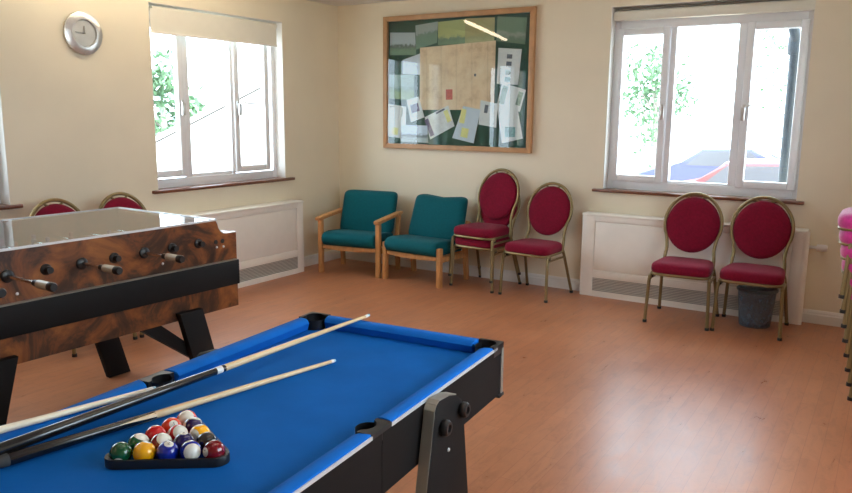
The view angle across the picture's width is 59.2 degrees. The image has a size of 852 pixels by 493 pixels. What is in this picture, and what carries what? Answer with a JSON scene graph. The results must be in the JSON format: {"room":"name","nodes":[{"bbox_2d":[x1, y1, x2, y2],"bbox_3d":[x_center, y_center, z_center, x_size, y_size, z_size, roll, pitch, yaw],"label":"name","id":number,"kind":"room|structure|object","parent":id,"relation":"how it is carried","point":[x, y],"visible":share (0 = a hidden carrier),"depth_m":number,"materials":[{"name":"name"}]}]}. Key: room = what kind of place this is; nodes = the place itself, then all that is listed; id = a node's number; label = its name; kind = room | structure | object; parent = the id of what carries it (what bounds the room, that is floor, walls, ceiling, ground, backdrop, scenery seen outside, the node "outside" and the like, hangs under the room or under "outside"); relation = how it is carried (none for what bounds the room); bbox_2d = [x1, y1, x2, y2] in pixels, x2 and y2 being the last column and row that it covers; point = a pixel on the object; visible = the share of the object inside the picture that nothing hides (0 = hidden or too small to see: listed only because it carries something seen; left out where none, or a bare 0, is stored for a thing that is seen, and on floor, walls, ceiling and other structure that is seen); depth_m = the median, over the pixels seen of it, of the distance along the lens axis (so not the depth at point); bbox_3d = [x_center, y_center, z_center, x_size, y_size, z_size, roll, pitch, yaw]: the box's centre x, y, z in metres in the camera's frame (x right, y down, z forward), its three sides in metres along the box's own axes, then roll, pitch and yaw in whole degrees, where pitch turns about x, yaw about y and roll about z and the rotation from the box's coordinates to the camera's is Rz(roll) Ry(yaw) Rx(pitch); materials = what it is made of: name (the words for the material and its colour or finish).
{"room":"community hall","nodes":[
{"label":"community hall","id":0,"kind":"room"},
{"bbox_2d":[0,0,339,256],"bbox_3d":[-3.211,-0.465,3.701,0.270,2.378,8.500,7,12,32],"label":"wall","id":1,"kind":"structure","parent":0,"point":[79,129],"depth_m":5.14,"materials":[{"name":"beige paint"}]},
{"bbox_2d":[0,90,22,209],"bbox_3d":[-2.944,-0.805,3.934,0.200,1.347,1.470,7,12,32],"label":"window","id":2,"kind":"structure","parent":1,"relation":"in","point":[5,204],"depth_m":4.55,"materials":[{"name":"white plastic"}]},
{"bbox_2d":[63,11,102,54],"bbox_3d":[-2.214,-1.379,4.847,0.033,0.272,0.272,7,12,32],"label":"wall clock","id":3,"kind":"object","parent":1,"relation":"attached to","point":[82,31],"visible":1,"depth_m":4.83,"materials":[{"name":"metal"}]},
{"bbox_2d":[148,2,294,193],"bbox_3d":[-1.638,-1.158,5.980,0.200,1.347,1.495,7,12,32],"label":"window","id":4,"kind":"structure","parent":1,"relation":"in","point":[272,169],"depth_m":6.15,"materials":[{"name":"white plastic"}]},
{"bbox_2d":[149,5,276,46],"bbox_3d":[-1.621,-1.703,5.839,0.050,0.194,1.285,7,12,32],"label":"roller blind","id":5,"kind":"object","parent":4,"relation":"attached to","point":[163,20],"visible":0.98,"depth_m":5.75,"materials":[{"name":"beige fabric"}]},
{"bbox_2d":[304,250,340,266],"bbox_3d":[-3.099,0.675,3.827,0.018,0.092,8.500,7,12,32],"label":"baseboard","id":6,"kind":"structure","parent":1,"relation":"attached to","point":[309,260],"depth_m":7.15,"materials":[{"name":"white paint"}]},
{"bbox_2d":[308,0,404,5],"bbox_3d":[-0.842,-1.413,2.026,5.840,0.120,9.040,7,12,32],"label":"ceiling","id":7,"kind":"structure","parent":0,"point":[329,2],"depth_m":6.67,"materials":[{"name":"white paint"}]},
{"bbox_2d":[6,258,851,492],"bbox_3d":[-0.865,1.046,2.465,5.840,0.120,9.040,7,12,32],"label":"floor","id":8,"kind":"structure","parent":0,"point":[597,397],"depth_m":4.00,"materials":[{"name":"orange wood"}]},
{"bbox_2d":[29,198,137,356],"bbox_3d":[-2.103,0.158,4.552,0.470,0.875,0.439,7,12,32],"label":"banquet chair","id":9,"kind":"object","parent":8,"relation":"on","point":[52,208],"visible":0.12,"depth_m":4.57,"materials":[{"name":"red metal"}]},
{"bbox_2d":[0,207,239,425],"bbox_3d":[-1.612,0.370,3.285,1.286,0.909,1.474,7,12,33],"label":"table","id":10,"kind":"object","parent":8,"relation":"on","point":[69,280],"visible":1,"depth_m":3.15,"materials":[{"name":"brown wood"}]},
{"bbox_2d":[98,192,145,337],"bbox_3d":[-1.858,0.092,4.936,0.470,0.875,0.439,7,12,32],"label":"banquet chair","id":11,"kind":"object","parent":8,"relation":"on","point":[125,202],"visible":0.23,"depth_m":4.97,"materials":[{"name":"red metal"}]},
{"bbox_2d":[181,199,303,287],"bbox_3d":[-1.585,0.021,6.014,0.154,0.640,1.658,7,12,32],"label":"radiator cover","id":12,"kind":"object","parent":8,"relation":"on","point":[270,235],"visible":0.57,"depth_m":6.27,"materials":[{"name":"white wood"}]},
{"bbox_2d":[181,199,303,216],"bbox_3d":[-1.582,-0.284,5.960,0.154,0.020,1.658,7,12,32],"label":"shelf","id":13,"kind":"object","parent":12,"relation":"attached to","point":[285,204],"depth_m":6.09,"materials":[{"name":"white wood"}]},
{"bbox_2d":[239,257,297,281],"bbox_3d":[-1.532,0.245,6.031,0.009,0.103,1.470,7,12,32],"label":"grille","id":14,"kind":"object","parent":12,"relation":"attached to","point":[276,267],"depth_m":6.33,"materials":[{"name":"metal"}]},
{"bbox_2d":[0,312,503,492],"bbox_3d":[-0.405,0.725,1.795,0.788,0.755,1.421,6,11,27],"label":"pool table","id":15,"kind":"object","parent":8,"relation":"on","point":[394,400],"visible":0.91,"depth_m":1.76,"materials":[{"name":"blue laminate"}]},
{"bbox_2d":[0,380,146,441],"bbox_3d":[-0.829,0.393,1.600,0.044,0.037,0.580,6,11,27],"label":"cushion","id":16,"kind":"object","parent":15,"relation":"on","point":[137,385],"depth_m":1.68,"materials":[{"name":"blue fabric"}]},
{"bbox_2d":[0,386,155,433],"bbox_3d":[-0.835,0.368,1.576,0.019,0.048,0.607,8,12,36],"label":"pool cue","id":17,"kind":"object","parent":15,"relation":"on","point":[35,420],"visible":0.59,"depth_m":1.64,"materials":[{"name":"beige wood"}]},
{"bbox_2d":[109,442,132,459],"bbox_3d":[-0.607,0.411,1.492,0.044,0.044,0.044,4,11,17],"label":"ball","id":18,"kind":"object","parent":15,"relation":"on","point":[119,450],"visible":0.88,"depth_m":1.48,"materials":[{"name":"green plastic"}]},
{"bbox_2d":[128,433,149,448],"bbox_3d":[-0.587,0.404,1.532,0.044,0.044,0.044,-6,12,-32],"label":"ball","id":19,"kind":"object","parent":15,"relation":"on","point":[136,438],"visible":0.47,"depth_m":1.52,"materials":[{"name":"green plastic"}]},
{"bbox_2d":[133,441,155,459],"bbox_3d":[-0.562,0.411,1.495,0.044,0.044,0.044,-5,12,-29],"label":"ball","id":20,"kind":"object","parent":15,"relation":"on","point":[144,449],"visible":0.92,"depth_m":1.48,"materials":[{"name":"yellow plastic"}]},
{"bbox_2d":[145,425,166,441],"bbox_3d":[-0.567,0.397,1.573,0.044,0.044,0.044,-6,12,-34],"label":"ball","id":21,"kind":"object","parent":15,"relation":"on","point":[153,430],"visible":0.38,"depth_m":1.56,"materials":[{"name":"red plastic"}]},
{"bbox_2d":[151,433,172,449],"bbox_3d":[-0.542,0.404,1.536,0.044,0.044,0.044,-6,12,-32],"label":"ball","id":22,"kind":"object","parent":15,"relation":"on","point":[158,438],"visible":0.52,"depth_m":1.52,"materials":[{"name":"white plastic"}]},
{"bbox_2d":[104,417,229,469],"bbox_3d":[-0.522,0.409,1.579,0.244,0.018,0.218,0,10,-4],"label":"rack","id":23,"kind":"object","parent":15,"relation":"on","point":[111,464],"visible":0.62,"depth_m":1.47,"materials":[{"name":"black plastic"}]},
{"bbox_2d":[156,441,178,458],"bbox_3d":[-0.516,0.411,1.498,0.044,0.044,0.044,-6,12,-31],"label":"ball","id":24,"kind":"object","parent":15,"relation":"on","point":[166,449],"visible":0.91,"depth_m":1.48,"materials":[{"name":"blue plastic"}]},
{"bbox_2d":[0,359,335,467],"bbox_3d":[-0.546,0.371,1.784,0.026,0.026,0.876,9,13,41],"label":"pool cue","id":25,"kind":"object","parent":15,"relation":"on","point":[24,454],"visible":1,"depth_m":1.64,"materials":[{"name":"beige wood"}]},
{"bbox_2d":[161,417,181,431],"bbox_3d":[-0.547,0.390,1.613,0.044,0.044,0.044,-7,12,-35],"label":"ball","id":26,"kind":"object","parent":15,"relation":"on","point":[168,423],"visible":0.48,"depth_m":1.60,"materials":[{"name":"red plastic"}]},
{"bbox_2d":[167,425,188,439],"bbox_3d":[-0.522,0.397,1.576,0.044,0.044,0.044,-6,12,-34],"label":"ball","id":27,"kind":"object","parent":15,"relation":"on","point":[174,430],"visible":0.5,"depth_m":1.56,"materials":[{"name":"white plastic"}]},
{"bbox_2d":[173,432,194,449],"bbox_3d":[-0.496,0.404,1.539,0.044,0.044,0.044,-9,14,-42],"label":"ball","id":28,"kind":"object","parent":15,"relation":"on","point":[181,438],"visible":0.42,"depth_m":1.52,"materials":[{"name":"purple plastic"}]},
{"bbox_2d":[0,314,369,454],"bbox_3d":[-0.523,0.316,1.946,0.028,0.028,1.213,7,13,33],"label":"pool cue","id":29,"kind":"object","parent":15,"relation":"on","point":[39,435],"visible":1,"depth_m":1.71,"materials":[{"name":"beige wood"}]},
{"bbox_2d":[177,410,196,424],"bbox_3d":[-0.527,0.383,1.653,0.044,0.044,0.044,-5,12,-30],"label":"ball","id":30,"kind":"object","parent":15,"relation":"on","point":[184,415],"visible":0.39,"depth_m":1.64,"materials":[{"name":"white plastic"}]},
{"bbox_2d":[179,440,201,457],"bbox_3d":[-0.471,0.411,1.502,0.044,0.044,0.044,-7,13,-37],"label":"ball","id":31,"kind":"object","parent":15,"relation":"on","point":[191,448],"visible":0.89,"depth_m":1.49,"materials":[{"name":"white plastic"}]},
{"bbox_2d":[183,417,203,431],"bbox_3d":[-0.502,0.390,1.616,0.044,0.044,0.044,-7,13,-37],"label":"ball","id":32,"kind":"object","parent":15,"relation":"on","point":[190,422],"visible":0.37,"depth_m":1.60,"materials":[{"name":"purple plastic"}]},
{"bbox_2d":[189,424,209,440],"bbox_3d":[-0.476,0.397,1.579,0.044,0.044,0.044,-6,12,-32],"label":"ball","id":33,"kind":"object","parent":15,"relation":"on","point":[198,429],"visible":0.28,"depth_m":1.56,"materials":[{"name":"yellow plastic"}]},
{"bbox_2d":[196,432,217,452],"bbox_3d":[-0.451,0.404,1.542,0.044,0.044,0.044,-7,12,-36],"label":"ball","id":34,"kind":"object","parent":15,"relation":"on","point":[203,438],"visible":0.41,"depth_m":1.53,"materials":[{"name":"black plastic"}]},
{"bbox_2d":[203,440,224,457],"bbox_3d":[-0.425,0.410,1.505,0.044,0.044,0.044,-7,13,-37],"label":"ball","id":35,"kind":"object","parent":15,"relation":"on","point":[212,448],"visible":0.8,"depth_m":1.49,"materials":[{"name":"red plastic"}]},
{"bbox_2d":[165,317,308,380],"bbox_3d":[-0.524,0.293,2.177,0.044,0.037,0.580,6,11,27],"label":"cushion","id":36,"kind":"object","parent":15,"relation":"on","point":[299,327],"depth_m":2.15,"materials":[{"name":"blue fabric"}]},
{"bbox_2d":[268,433,370,492],"bbox_3d":[-0.266,0.450,1.313,0.044,0.037,0.580,6,11,27],"label":"cushion","id":37,"kind":"object","parent":15,"relation":"on","point":[323,474],"depth_m":1.44,"materials":[{"name":"blue fabric"}]},
{"bbox_2d":[325,315,478,352],"bbox_3d":[-0.088,0.271,2.328,0.540,0.037,0.044,6,11,27],"label":"cushion","id":38,"kind":"object","parent":15,"relation":"on","point":[444,342],"depth_m":2.30,"materials":[{"name":"blue fabric"}]},
{"bbox_2d":[378,348,492,420],"bbox_3d":[0.038,0.350,1.890,0.044,0.037,0.580,6,11,27],"label":"cushion","id":39,"kind":"object","parent":15,"relation":"on","point":[415,407],"depth_m":1.87,"materials":[{"name":"blue fabric"}]},
{"bbox_2d":[315,190,402,277],"bbox_3d":[-0.590,-0.130,6.727,0.626,0.704,0.537,5,11,22],"label":"chair","id":40,"kind":"object","parent":8,"relation":"on","point":[367,219],"visible":0.92,"depth_m":6.73,"materials":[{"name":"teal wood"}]},
{"bbox_2d":[382,194,470,288],"bbox_3d":[0.006,-0.067,6.406,0.604,0.703,0.537,8,12,35],"label":"chair","id":41,"kind":"object","parent":8,"relation":"on","point":[434,219],"visible":0.84,"depth_m":6.38,"materials":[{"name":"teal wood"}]},
{"bbox_2d":[449,196,521,292],"bbox_3d":[0.504,-0.111,6.195,0.439,0.875,0.470,9,13,38],"label":"banquet chair","id":42,"kind":"object","parent":8,"relation":"on","point":[460,242],"visible":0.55,"depth_m":6.16,"materials":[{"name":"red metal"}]},
{"bbox_2d":[448,168,520,282],"bbox_3d":[0.494,-0.192,6.159,0.439,0.875,0.470,9,13,38],"label":"banquet chair","id":43,"kind":"object","parent":42,"relation":"on","point":[498,194],"visible":0.99,"depth_m":6.17,"materials":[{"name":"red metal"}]},
{"bbox_2d":[498,182,572,302],"bbox_3d":[0.882,-0.056,5.906,0.439,0.875,0.470,8,13,37],"label":"banquet chair","id":44,"kind":"object","parent":8,"relation":"on","point":[549,210],"visible":1,"depth_m":5.92,"materials":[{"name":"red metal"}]},
{"bbox_2d":[642,192,723,330],"bbox_3d":[1.802,0.079,5.198,0.439,0.875,0.470,6,12,30],"label":"banquet chair","id":45,"kind":"object","parent":8,"relation":"on","point":[693,224],"visible":0.98,"depth_m":5.24,"materials":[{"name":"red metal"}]},
{"bbox_2d":[579,211,810,324],"bbox_3d":[1.925,0.130,5.542,1.597,0.655,0.124,7,12,32],"label":"radiator cover","id":46,"kind":"object","parent":8,"relation":"on","point":[619,251],"visible":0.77,"depth_m":5.61,"materials":[{"name":"white wood"}]},
{"bbox_2d":[592,277,783,315],"bbox_3d":[1.902,0.363,5.545,1.395,0.103,0.009,7,12,32],"label":"grille","id":47,"kind":"object","parent":46,"relation":"attached to","point":[626,288],"depth_m":5.60,"materials":[{"name":"metal"}]},
{"bbox_2d":[582,211,809,232],"bbox_3d":[1.921,-0.184,5.490,1.583,0.020,0.124,7,12,32],"label":"shelf","id":48,"kind":"object","parent":46,"relation":"attached to","point":[641,219],"depth_m":5.66,"materials":[{"name":"white wood"}]},
{"bbox_2d":[809,244,827,251],"bbox_3d":[2.640,0.007,5.083,0.145,0.048,0.048,7,12,32],"label":"radiator valve","id":49,"kind":"object","parent":46,"relation":"attached to","point":[822,248],"visible":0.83,"depth_m":5.05,"materials":[{"name":"metal"}]},
{"bbox_2d":[710,196,794,340],"bbox_3d":[2.193,0.119,4.991,0.439,0.875,0.470,7,12,31],"label":"banquet chair","id":50,"kind":"object","parent":8,"relation":"on","point":[762,229],"visible":1,"depth_m":5.04,"materials":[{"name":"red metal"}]},
{"bbox_2d":[737,285,778,328],"bbox_3d":[2.248,0.408,5.109,0.264,0.264,0.264,7,12,32],"label":"waste bin","id":51,"kind":"object","parent":8,"relation":"on","point":[755,303],"visible":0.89,"depth_m":5.03,"materials":[{"name":"grey plastic"}]},
{"bbox_2d":[847,387,851,400],"bbox_3d":[2.402,0.338,3.775,0.479,0.875,0.435,7,12,32],"label":"banquet chair","id":52,"kind":"object","parent":8,"relation":"on","point":[849,398],"visible":0.3,"depth_m":3.77,"materials":[{"name":"gold metal"}]},
{"bbox_2d":[846,362,851,386],"bbox_3d":[2.392,0.264,3.768,0.479,0.875,0.435,7,12,32],"label":"banquet chair","id":53,"kind":"object","parent":52,"relation":"on","point":[849,381],"visible":0.32,"depth_m":3.77,"materials":[{"name":"gold metal"}]},
{"bbox_2d":[844,296,851,371],"bbox_3d":[2.382,0.189,3.762,0.479,0.875,0.435,7,12,32],"label":"banquet chair","id":54,"kind":"object","parent":53,"relation":"on","point":[849,360],"visible":0.42,"depth_m":3.76,"materials":[{"name":"gold metal"}]},
{"bbox_2d":[843,279,851,357],"bbox_3d":[2.372,0.115,3.755,0.479,0.875,0.435,7,12,32],"label":"banquet chair","id":55,"kind":"object","parent":54,"relation":"on","point":[846,354],"visible":0.45,"depth_m":3.74,"materials":[{"name":"gold metal"}]},
{"bbox_2d":[841,260,851,342],"bbox_3d":[2.362,0.041,3.749,0.479,0.875,0.435,7,12,32],"label":"banquet chair","id":56,"kind":"object","parent":55,"relation":"on","point":[846,333],"visible":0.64,"depth_m":3.74,"materials":[{"name":"gold metal"}]},
{"bbox_2d":[840,245,851,327],"bbox_3d":[2.352,-0.033,3.743,0.479,0.875,0.435,7,12,32],"label":"banquet chair","id":57,"kind":"object","parent":56,"relation":"on","point":[844,251],"visible":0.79,"depth_m":3.72,"materials":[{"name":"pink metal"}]},
{"bbox_2d":[839,230,851,313],"bbox_3d":[2.342,-0.107,3.736,0.479,0.875,0.435,7,12,32],"label":"banquet chair","id":58,"kind":"object","parent":57,"relation":"on","point":[845,237],"visible":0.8,"depth_m":3.71,"materials":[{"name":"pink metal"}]},
{"bbox_2d":[837,207,851,298],"bbox_3d":[2.332,-0.181,3.730,0.479,0.875,0.435,7,12,32],"label":"banquet chair","id":59,"kind":"object","parent":58,"relation":"on","point":[845,217],"visible":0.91,"depth_m":3.71,"materials":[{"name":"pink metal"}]},
{"bbox_2d":[337,0,851,312],"bbox_3d":[1.481,-0.814,5.903,5.840,2.378,0.270,7,12,32],"label":"wall","id":60,"kind":"structure","parent":0,"point":[573,36],"depth_m":5.94,"materials":[{"name":"beige paint"}]},
{"bbox_2d":[383,6,536,152],"bbox_3d":[0.244,-1.402,6.403,1.468,1.154,0.045,7,12,32],"label":"noticeboard","id":61,"kind":"object","parent":60,"relation":"attached to","point":[487,139],"visible":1,"depth_m":6.35,"materials":[{"name":"green fabric"}]},
{"bbox_2d":[388,104,405,137],"bbox_3d":[-0.264,-1.131,6.768,0.207,0.308,0.001,7,12,32],"label":"notice","id":62,"kind":"object","parent":61,"relation":"attached to","point":[396,113],"visible":1,"depth_m":6.77,"materials":[{"name":"white paper"}]},
{"bbox_2d":[389,75,413,99],"bbox_3d":[-0.217,-1.422,6.699,0.270,0.225,0.001,7,12,32],"label":"photograph","id":63,"kind":"object","parent":61,"relation":"attached to","point":[400,86],"visible":1,"depth_m":6.70},
{"bbox_2d":[390,33,415,54],"bbox_3d":[-0.203,-1.792,6.631,0.284,0.197,0.001,9,13,31],"label":"photograph","id":64,"kind":"object","parent":61,"relation":"attached to","point":[400,43],"visible":1,"depth_m":6.63},
{"bbox_2d":[403,54,419,74],"bbox_3d":[-0.115,-1.607,6.600,0.220,0.195,0.001,7,12,32],"label":"notice","id":65,"kind":"object","parent":61,"relation":"attached to","point":[411,65],"visible":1,"depth_m":6.61,"materials":[{"name":"white paper"}]},
{"bbox_2d":[400,125,427,142],"bbox_3d":[-0.105,-1.006,6.687,0.299,0.150,0.001,7,12,31],"label":"photograph","id":66,"kind":"object","parent":61,"relation":"attached to","point":[409,133],"visible":1,"depth_m":6.68},
{"bbox_2d":[406,97,423,121],"bbox_3d":[-0.094,-1.214,6.646,0.194,0.227,0.001,7,12,32],"label":"notice","id":67,"kind":"object","parent":61,"relation":"attached to","point":[415,110],"visible":1,"depth_m":6.65,"materials":[{"name":"white paper"}]},
{"bbox_2d":[410,103,419,112],"bbox_3d":[-0.097,-1.227,6.645,0.085,0.071,0.001,-12,2,33],"label":"picture","id":68,"kind":"object","parent":67,"relation":"attached to","point":[414,107],"depth_m":6.65,"materials":[{"name":"purple"}]},
{"bbox_2d":[415,22,437,48],"bbox_3d":[0.004,-1.825,6.492,0.230,0.225,0.001,7,12,32],"label":"photograph","id":69,"kind":"object","parent":61,"relation":"attached to","point":[426,34],"visible":1,"depth_m":6.49},
{"bbox_2d":[424,106,453,138],"bbox_3d":[0.116,-1.080,6.536,0.307,0.295,0.001,7,12,32],"label":"notice","id":70,"kind":"object","parent":61,"relation":"attached to","point":[438,122],"visible":1,"depth_m":6.54,"materials":[{"name":"white paper"}]},
{"bbox_2d":[424,119,433,136],"bbox_3d":[0.029,-1.047,6.597,0.043,0.158,0.001,-22,-4,33],"label":"picture","id":71,"kind":"object","parent":70,"relation":"attached to","point":[429,123],"depth_m":6.59,"materials":[{"name":"purple"}]},
{"bbox_2d":[438,19,464,44],"bbox_3d":[0.216,-1.815,6.358,0.266,0.201,0.001,6,11,32],"label":"photograph","id":72,"kind":"object","parent":61,"relation":"attached to","point":[449,32],"visible":1,"depth_m":6.36},
{"bbox_2d":[420,40,495,109],"bbox_3d":[0.258,-1.442,6.389,0.752,0.560,0.001,5,11,32],"label":"poster","id":73,"kind":"object","parent":61,"relation":"attached to","point":[456,76],"visible":1,"depth_m":6.38,"materials":[{"name":"beige paper"}]},
{"bbox_2d":[452,106,479,142],"bbox_3d":[0.343,-1.040,6.399,0.272,0.312,0.001,7,12,32],"label":"notice","id":74,"kind":"object","parent":61,"relation":"attached to","point":[465,130],"visible":1,"depth_m":6.39,"materials":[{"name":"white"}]},
{"bbox_2d":[465,17,494,42],"bbox_3d":[0.444,-1.778,6.217,0.280,0.230,0.001,8,12,31],"label":"photograph","id":75,"kind":"object","parent":61,"relation":"attached to","point":[476,29],"visible":1,"depth_m":6.21},
{"bbox_2d":[479,100,497,127],"bbox_3d":[0.520,-1.110,6.275,0.176,0.227,0.001,7,12,32],"label":"notice","id":76,"kind":"object","parent":61,"relation":"attached to","point":[488,110],"visible":1,"depth_m":6.27,"materials":[{"name":"grey paper"}]},
{"bbox_2d":[497,48,521,84],"bbox_3d":[0.678,-1.470,6.115,0.217,0.300,0.001,7,12,32],"label":"notice","id":77,"kind":"object","parent":61,"relation":"attached to","point":[509,60],"visible":1,"depth_m":6.12,"materials":[{"name":"white paper"}]},
{"bbox_2d":[497,106,522,142],"bbox_3d":[0.691,-1.008,6.185,0.240,0.314,0.001,6,11,32],"label":"notice","id":78,"kind":"object","parent":61,"relation":"attached to","point":[509,121],"visible":1,"depth_m":6.19,"materials":[{"name":"white paper"}]},
{"bbox_2d":[505,127,514,136],"bbox_3d":[0.694,-0.946,6.193,0.092,0.082,0.001,6,11,32],"label":"picture","id":79,"kind":"object","parent":78,"relation":"attached to","point":[509,131],"depth_m":6.19,"materials":[{"name":"teal"}]},
{"bbox_2d":[496,16,526,43],"bbox_3d":[0.691,-1.749,6.064,0.270,0.232,0.001,7,12,32],"label":"photograph","id":80,"kind":"object","parent":61,"relation":"attached to","point":[509,29],"visible":1,"depth_m":6.06},
{"bbox_2d":[497,83,525,111],"bbox_3d":[0.698,-1.224,6.144,0.260,0.238,0.001,7,12,32],"label":"notice","id":81,"kind":"object","parent":61,"relation":"attached to","point":[510,96],"visible":1,"depth_m":6.14,"materials":[{"name":"grey paper"}]},
{"bbox_2d":[499,85,507,104],"bbox_3d":[0.638,-1.249,6.178,0.049,0.148,0.001,24,20,27],"label":"picture","id":82,"kind":"object","parent":81,"relation":"attached to","point":[503,96],"depth_m":6.18,"materials":[{"name":"grey"}]},
{"bbox_2d":[515,91,522,105],"bbox_3d":[0.760,-1.204,6.108,0.042,0.111,0.001,24,20,27],"label":"picture","id":83,"kind":"object","parent":81,"relation":"attached to","point":[518,94],"depth_m":6.11,"materials":[{"name":"grey"}]},
{"bbox_2d":[345,251,843,326],"bbox_3d":[1.394,0.332,5.984,5.300,0.092,0.018,7,12,32],"label":"baseboard","id":84,"kind":"structure","parent":60,"relation":"attached to","point":[808,315],"depth_m":6.37,"materials":[{"name":"white paint"}]},
{"bbox_2d":[592,0,815,204],"bbox_3d":[1.993,-1.055,5.451,1.500,1.390,0.200,7,12,32],"label":"window","id":85,"kind":"structure","parent":60,"relation":"in","point":[736,188],"depth_m":5.46,"materials":[{"name":"white plastic"}]},
{"bbox_2d":[614,0,814,21],"bbox_3d":[2.007,-1.683,5.325,1.366,0.091,0.055,7,12,32],"label":"roller blind","id":86,"kind":"object","parent":85,"relation":"attached to","point":[762,6],"visible":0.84,"depth_m":5.29,"materials":[{"name":"beige fabric"}]},
{"label":"outside","id":87,"kind":"structure","parent":0,"visible":0},
{"bbox_2d":[618,150,779,174],"bbox_3d":[3.141,-0.158,13.786,60.000,0.150,65.000,7,12,32],"label":"ground","id":88,"kind":"structure","parent":87,"point":[628,160],"depth_m":36.69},
{"bbox_2d":[151,48,210,134],"bbox_3d":[-5.760,-2.612,16.150,1.844,3.705,2.680,4,11,20],"label":"tree","id":89,"kind":"object","parent":88,"relation":"on","point":[161,121],"visible":0.25,"depth_m":16.03,"materials":[{"name":"green plant"}]},
{"bbox_2d":[156,81,262,178],"bbox_3d":[-3.256,-1.535,13.148,5.200,2.670,2.200,0,10,-5],"label":"outbuilding","id":90,"kind":"structure","parent":88,"relation":"on","point":[208,127],"depth_m":12.07,"materials":[{"name":"grey stone"}]},
{"bbox_2d":[621,36,703,169],"bbox_3d":[7.289,-4.589,23.862,3.030,5.124,2.873,3,10,13],"label":"tree","id":91,"kind":"object","parent":88,"relation":"on","point":[655,71],"visible":0.73,"depth_m":23.53,"materials":[{"name":"green plant"}]},
{"bbox_2d":[633,147,779,180],"bbox_3d":[7.573,-1.929,19.644,4.020,1.360,1.720,6,11,28],"label":"car","id":92,"kind":"object","parent":88,"relation":"on","point":[706,160],"visible":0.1,"depth_m":19.04,"materials":[{"name":"blue paint"}]},
{"bbox_2d":[685,159,779,183],"bbox_3d":[6.052,-0.990,14.302,4.020,1.360,1.720,6,12,29],"label":"car","id":93,"kind":"object","parent":88,"relation":"on","point":[767,170],"visible":0.02,"depth_m":13.45,"materials":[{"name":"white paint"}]},
{"bbox_2d":[728,28,800,139],"bbox_3d":[13.236,-6.831,26.382,4.928,8.757,5.242,7,12,32],"label":"tree","id":94,"kind":"object","parent":88,"relation":"on","point":[773,38],"visible":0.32,"depth_m":26.78,"materials":[{"name":"green plant"}]},
{"bbox_2d":[778,28,800,182],"bbox_3d":[2.659,-0.455,5.596,0.117,3.301,0.208,7,12,32],"label":"drainpipe","id":95,"kind":"object","parent":88,"relation":"on","point":[793,45],"visible":0.38,"depth_m":5.50,"materials":[{"name":"grey metal"}]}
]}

